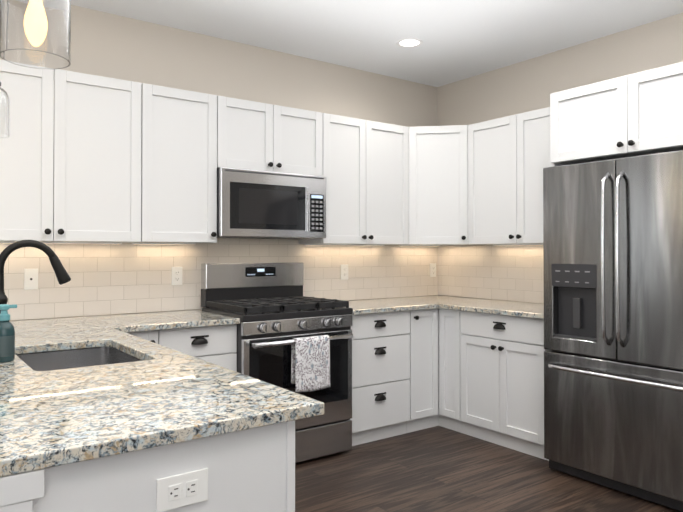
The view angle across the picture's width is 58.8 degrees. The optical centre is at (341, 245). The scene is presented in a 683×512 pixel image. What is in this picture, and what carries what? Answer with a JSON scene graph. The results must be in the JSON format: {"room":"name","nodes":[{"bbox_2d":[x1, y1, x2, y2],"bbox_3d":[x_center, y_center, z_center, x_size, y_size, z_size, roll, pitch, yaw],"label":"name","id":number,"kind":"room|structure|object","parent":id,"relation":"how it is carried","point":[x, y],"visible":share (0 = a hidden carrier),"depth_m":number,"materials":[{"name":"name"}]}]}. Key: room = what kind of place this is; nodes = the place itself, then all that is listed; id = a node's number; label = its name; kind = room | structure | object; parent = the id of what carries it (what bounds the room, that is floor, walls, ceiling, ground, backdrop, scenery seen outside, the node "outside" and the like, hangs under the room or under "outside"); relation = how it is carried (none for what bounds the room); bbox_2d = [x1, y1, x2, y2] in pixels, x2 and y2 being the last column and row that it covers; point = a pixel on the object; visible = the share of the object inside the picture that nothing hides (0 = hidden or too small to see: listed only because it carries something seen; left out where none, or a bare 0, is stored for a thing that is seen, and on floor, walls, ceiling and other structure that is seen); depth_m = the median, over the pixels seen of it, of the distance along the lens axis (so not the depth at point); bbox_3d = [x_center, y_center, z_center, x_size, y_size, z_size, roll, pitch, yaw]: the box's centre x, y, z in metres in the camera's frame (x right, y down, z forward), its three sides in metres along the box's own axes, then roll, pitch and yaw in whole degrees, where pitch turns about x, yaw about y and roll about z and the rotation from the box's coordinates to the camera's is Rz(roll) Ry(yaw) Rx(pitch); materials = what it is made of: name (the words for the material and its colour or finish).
{"room":"kitchen","nodes":[
{"label":"kitchen","id":0,"kind":"room"},
{"bbox_2d":[0,5,436,320],"bbox_3d":[-2.086,-0.043,3.228,7.400,2.743,0.100,0,-1,-36],"label":"wall","id":1,"kind":"structure","parent":0,"point":[105,44],"depth_m":4.17,"materials":[{"name":"beige paint"}]},
{"bbox_2d":[0,60,140,243],"bbox_3d":[-1.597,-0.471,3.296,0.924,0.922,0.352,0,-1,-36],"label":"upper cabinet","id":2,"kind":"object","parent":1,"relation":"attached to","point":[70,159],"visible":0.88,"depth_m":3.24,"materials":[{"name":"white paint"}]},
{"bbox_2d":[130,83,216,244],"bbox_3d":[-1.036,-0.467,3.708,0.463,0.922,0.352,0,-1,-36],"label":"upper cabinet","id":3,"kind":"object","parent":1,"relation":"attached to","point":[178,166],"visible":0.92,"depth_m":3.60,"materials":[{"name":"white paint"}]},
{"bbox_2d":[0,238,437,319],"bbox_3d":[-0.889,0.165,4.038,4.292,0.514,0.008,0,-1,-36],"label":"tile backsplash","id":4,"kind":"structure","parent":1,"relation":"attached to","point":[122,278],"depth_m":3.88,"materials":[{"name":"beige tile"}]},
{"bbox_2d":[24,269,37,289],"bbox_3d":[-1.743,0.190,3.400,0.072,0.117,0.007,0,-1,-36],"label":"jack","id":5,"kind":"object","parent":4,"relation":"attached to","point":[30,279],"visible":1,"depth_m":3.40,"materials":[{"name":"white plastic"}]},
{"bbox_2d":[172,267,181,284],"bbox_3d":[-1.060,0.197,3.902,0.072,0.117,0.008,0,-1,-36],"label":"electrical outlet plate","id":6,"kind":"object","parent":4,"relation":"attached to","point":[176,275],"visible":1,"depth_m":3.90,"materials":[{"name":"white plastic"}]},
{"bbox_2d":[341,264,347,279],"bbox_3d":[0.024,0.207,4.698,0.072,0.117,0.008,0,-1,-36],"label":"electrical outlet plate","id":7,"kind":"object","parent":4,"relation":"attached to","point":[344,272],"visible":1,"depth_m":4.70,"materials":[{"name":"white plastic"}]},
{"bbox_2d":[430,263,435,276],"bbox_3d":[0.797,0.215,5.266,0.072,0.117,0.008,0,-1,-36],"label":"electrical outlet plate","id":8,"kind":"object","parent":4,"relation":"attached to","point":[432,269],"visible":1,"depth_m":5.26,"materials":[{"name":"white plastic"}]},
{"bbox_2d":[217,96,322,175],"bbox_3d":[-0.531,-0.701,4.082,0.788,0.446,0.352,0,-1,-36],"label":"upper cabinet","id":9,"kind":"object","parent":1,"relation":"attached to","point":[254,135],"visible":0.85,"depth_m":3.94,"materials":[{"name":"white paint"}]},
{"bbox_2d":[217,167,325,238],"bbox_3d":[-0.522,-0.262,4.065,0.784,0.425,0.382,0,-1,-36],"label":"microwave","id":10,"kind":"object","parent":9,"relation":"attached to","point":[254,204],"visible":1,"depth_m":3.90,"materials":[{"name":"grey metal"}]},
{"bbox_2d":[299,113,408,245],"bbox_3d":[0.114,-0.458,4.553,0.807,0.922,0.352,0,-1,-36],"label":"upper cabinet","id":11,"kind":"object","parent":1,"relation":"attached to","point":[366,168],"visible":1,"depth_m":4.42,"materials":[{"name":"white paint"}]},
{"bbox_2d":[399,125,469,246],"bbox_3d":[0.778,-0.455,4.858,0.635,0.922,0.646,0,-1,-36],"label":"upper cabinet","id":12,"kind":"object","parent":1,"relation":"attached to","point":[438,186],"visible":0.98,"depth_m":4.64,"materials":[{"name":"white paint"}]},
{"bbox_2d":[70,0,682,86],"bbox_3d":[0.194,-1.477,0.140,7.400,0.060,7.800,0,-1,-36],"label":"ceiling","id":13,"kind":"structure","parent":0,"point":[462,39],"depth_m":3.88,"materials":[{"name":"white paint"}]},
{"bbox_2d":[0,82,9,137],"bbox_3d":[-1.382,-0.927,2.366,0.152,0.990,0.152,0,-1,-36],"label":"pendant light","id":14,"kind":"object","parent":13,"relation":"hanging from","point":[4,113],"visible":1,"depth_m":2.35,"materials":[{"name":"clear glass"}]},
{"bbox_2d":[0,0,70,68],"bbox_3d":[-0.728,-0.937,1.446,0.152,0.990,0.152,0,-1,-36],"label":"pendant light","id":15,"kind":"object","parent":13,"relation":"hanging from","point":[35,33],"visible":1,"depth_m":1.39,"materials":[{"name":"clear glass"}]},
{"bbox_2d":[396,38,422,47],"bbox_3d":[0.469,-1.400,4.189,0.184,0.006,0.184,0,-1,-36],"label":"recessed light","id":16,"kind":"object","parent":13,"relation":"in","point":[409,42],"visible":0.98,"depth_m":4.18,"materials":[{"name":"white"}]},
{"bbox_2d":[295,426,680,511],"bbox_3d":[0.194,1.326,0.111,7.400,0.060,7.800,0,-1,-36],"label":"floor","id":17,"kind":"structure","parent":0,"point":[437,469],"depth_m":3.40,"materials":[{"name":"brown wood"}]},
{"bbox_2d":[128,330,157,343],"bbox_3d":[-1.481,0.891,3.193,0.846,0.876,0.632,0,-1,-36],"label":"base cabinet","id":18,"kind":"object","parent":17,"relation":"on","point":[151,336],"visible":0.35,"depth_m":3.19,"materials":[{"name":"white paint"}]},
{"bbox_2d":[0,420,294,511],"bbox_3d":[-0.600,0.871,1.589,0.707,0.880,0.750,0,-1,-36],"label":"peninsula base panel","id":19,"kind":"object","parent":17,"relation":"on","point":[251,470],"visible":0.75,"depth_m":1.29,"materials":[{"name":"white paint"}]},
{"bbox_2d":[0,310,323,476],"bbox_3d":[-0.981,0.422,2.407,1.896,0.032,2.521,0,-1,-36],"label":"countertop","id":20,"kind":"structure","parent":19,"relation":"on","point":[158,395],"depth_m":1.57,"materials":[{"name":"beige stone"}]},
{"bbox_2d":[0,304,16,362],"bbox_3d":[-1.170,0.304,2.106,0.073,0.197,0.067,0,-1,-36],"label":"soap dispenser bottle","id":21,"kind":"object","parent":20,"relation":"on","point":[7,341],"visible":1,"depth_m":2.09,"materials":[{"name":"teal"}]},
{"bbox_2d":[0,240,70,312],"bbox_3d":[-1.193,0.192,2.316,0.274,0.426,0.158,0,-1,-36],"label":"gooseneck faucet","id":22,"kind":"object","parent":20,"relation":"on","point":[62,274],"visible":0.81,"depth_m":2.27,"materials":[{"name":"black metal"}]},
{"bbox_2d":[16,347,141,370],"bbox_3d":[-0.991,0.540,2.282,0.424,0.204,0.642,0,-1,-36],"label":"sink","id":23,"kind":"object","parent":20,"relation":"in","point":[62,359],"visible":0.02,"depth_m":2.54,"materials":[{"name":"grey metal"}]},
{"bbox_2d":[156,468,207,511],"bbox_3d":[-0.348,0.537,1.329,0.117,0.072,0.008,0,-1,-36],"label":"outlet","id":24,"kind":"object","parent":19,"relation":"attached to","point":[181,490],"visible":1,"depth_m":1.32,"materials":[{"name":"white plastic"}]},
{"bbox_2d":[158,324,236,371],"bbox_3d":[-0.956,0.892,3.584,0.460,0.881,0.624,0,-1,-36],"label":"base cabinet","id":25,"kind":"object","parent":17,"relation":"on","point":[216,345],"visible":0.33,"depth_m":3.39,"materials":[{"name":"white paint"}]},
{"bbox_2d":[201,262,352,462],"bbox_3d":[-0.421,0.727,3.913,0.785,1.218,0.730,0,-1,-36],"label":"steel gas range","id":26,"kind":"object","parent":17,"relation":"on","point":[273,308],"visible":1,"depth_m":3.79,"materials":[{"name":"silver metal"}]},
{"bbox_2d":[291,335,329,391],"bbox_3d":[-0.185,0.712,3.651,0.249,0.323,0.058,0,-1,-36],"label":"towel","id":27,"kind":"object","parent":26,"relation":"hanging from","point":[310,364],"visible":1,"depth_m":3.62,"materials":[{"name":"fabric"}]},
{"bbox_2d":[350,311,409,445],"bbox_3d":[0.095,0.900,4.356,0.557,0.881,0.624,0,-1,-36],"label":"base cabinet","id":28,"kind":"object","parent":17,"relation":"on","point":[380,375],"visible":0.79,"depth_m":4.13,"materials":[{"name":"white paint"}]},
{"bbox_2d":[406,308,463,433],"bbox_3d":[0.728,0.904,4.708,0.876,0.881,0.806,0,-1,-36],"label":"base cabinet","id":29,"kind":"object","parent":17,"relation":"on","point":[435,397],"visible":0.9,"depth_m":4.38,"materials":[{"name":"white paint"}]},
{"bbox_2d":[349,295,543,318],"bbox_3d":[0.723,0.442,4.254,1.450,0.032,1.562,0,-1,-36],"label":"countertop","id":30,"kind":"structure","parent":29,"relation":"on","point":[489,306],"depth_m":4.29,"materials":[{"name":"beige stone"}]},
{"bbox_2d":[460,311,548,460],"bbox_3d":[1.273,0.898,4.172,0.632,0.881,0.700,0,-1,-36],"label":"base cabinet","id":31,"kind":"object","parent":17,"relation":"on","point":[502,378],"visible":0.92,"depth_m":3.98,"materials":[{"name":"white paint"}]},
{"bbox_2d":[543,150,682,511],"bbox_3d":[1.720,0.431,3.412,0.782,1.800,0.905,0,-1,-36],"label":"refrigerator","id":32,"kind":"object","parent":17,"relation":"on","point":[613,308],"visible":1,"depth_m":3.21,"materials":[{"name":"grey metal"}]},
{"bbox_2d":[437,13,682,303],"bbox_3d":[3.165,-0.053,2.246,0.100,2.743,7.700,0,-1,-36],"label":"wall","id":33,"kind":"structure","parent":0,"point":[532,84],"depth_m":4.37,"materials":[{"name":"beige paint"}]},
{"bbox_2d":[438,245,543,302],"bbox_3d":[1.304,0.171,4.685,0.008,0.514,1.562,0,-1,-36],"label":"tile backsplash","id":34,"kind":"structure","parent":33,"relation":"attached to","point":[511,273],"depth_m":4.82,"materials":[{"name":"beige tile"}]},
{"bbox_2d":[468,107,551,245],"bbox_3d":[1.346,-0.460,4.323,0.352,0.922,0.920,0,-1,-36],"label":"upper cabinet","id":35,"kind":"object","parent":33,"relation":"attached to","point":[508,159],"visible":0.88,"depth_m":4.32,"materials":[{"name":"white paint"}]},
{"bbox_2d":[550,62,682,166],"bbox_3d":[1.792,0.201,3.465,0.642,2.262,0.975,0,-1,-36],"label":"upper cabinet","id":36,"kind":"object","parent":33,"relation":"attached to","point":[636,114],"visible":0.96,"depth_m":3.35,"materials":[{"name":"white paint"}]}
]}

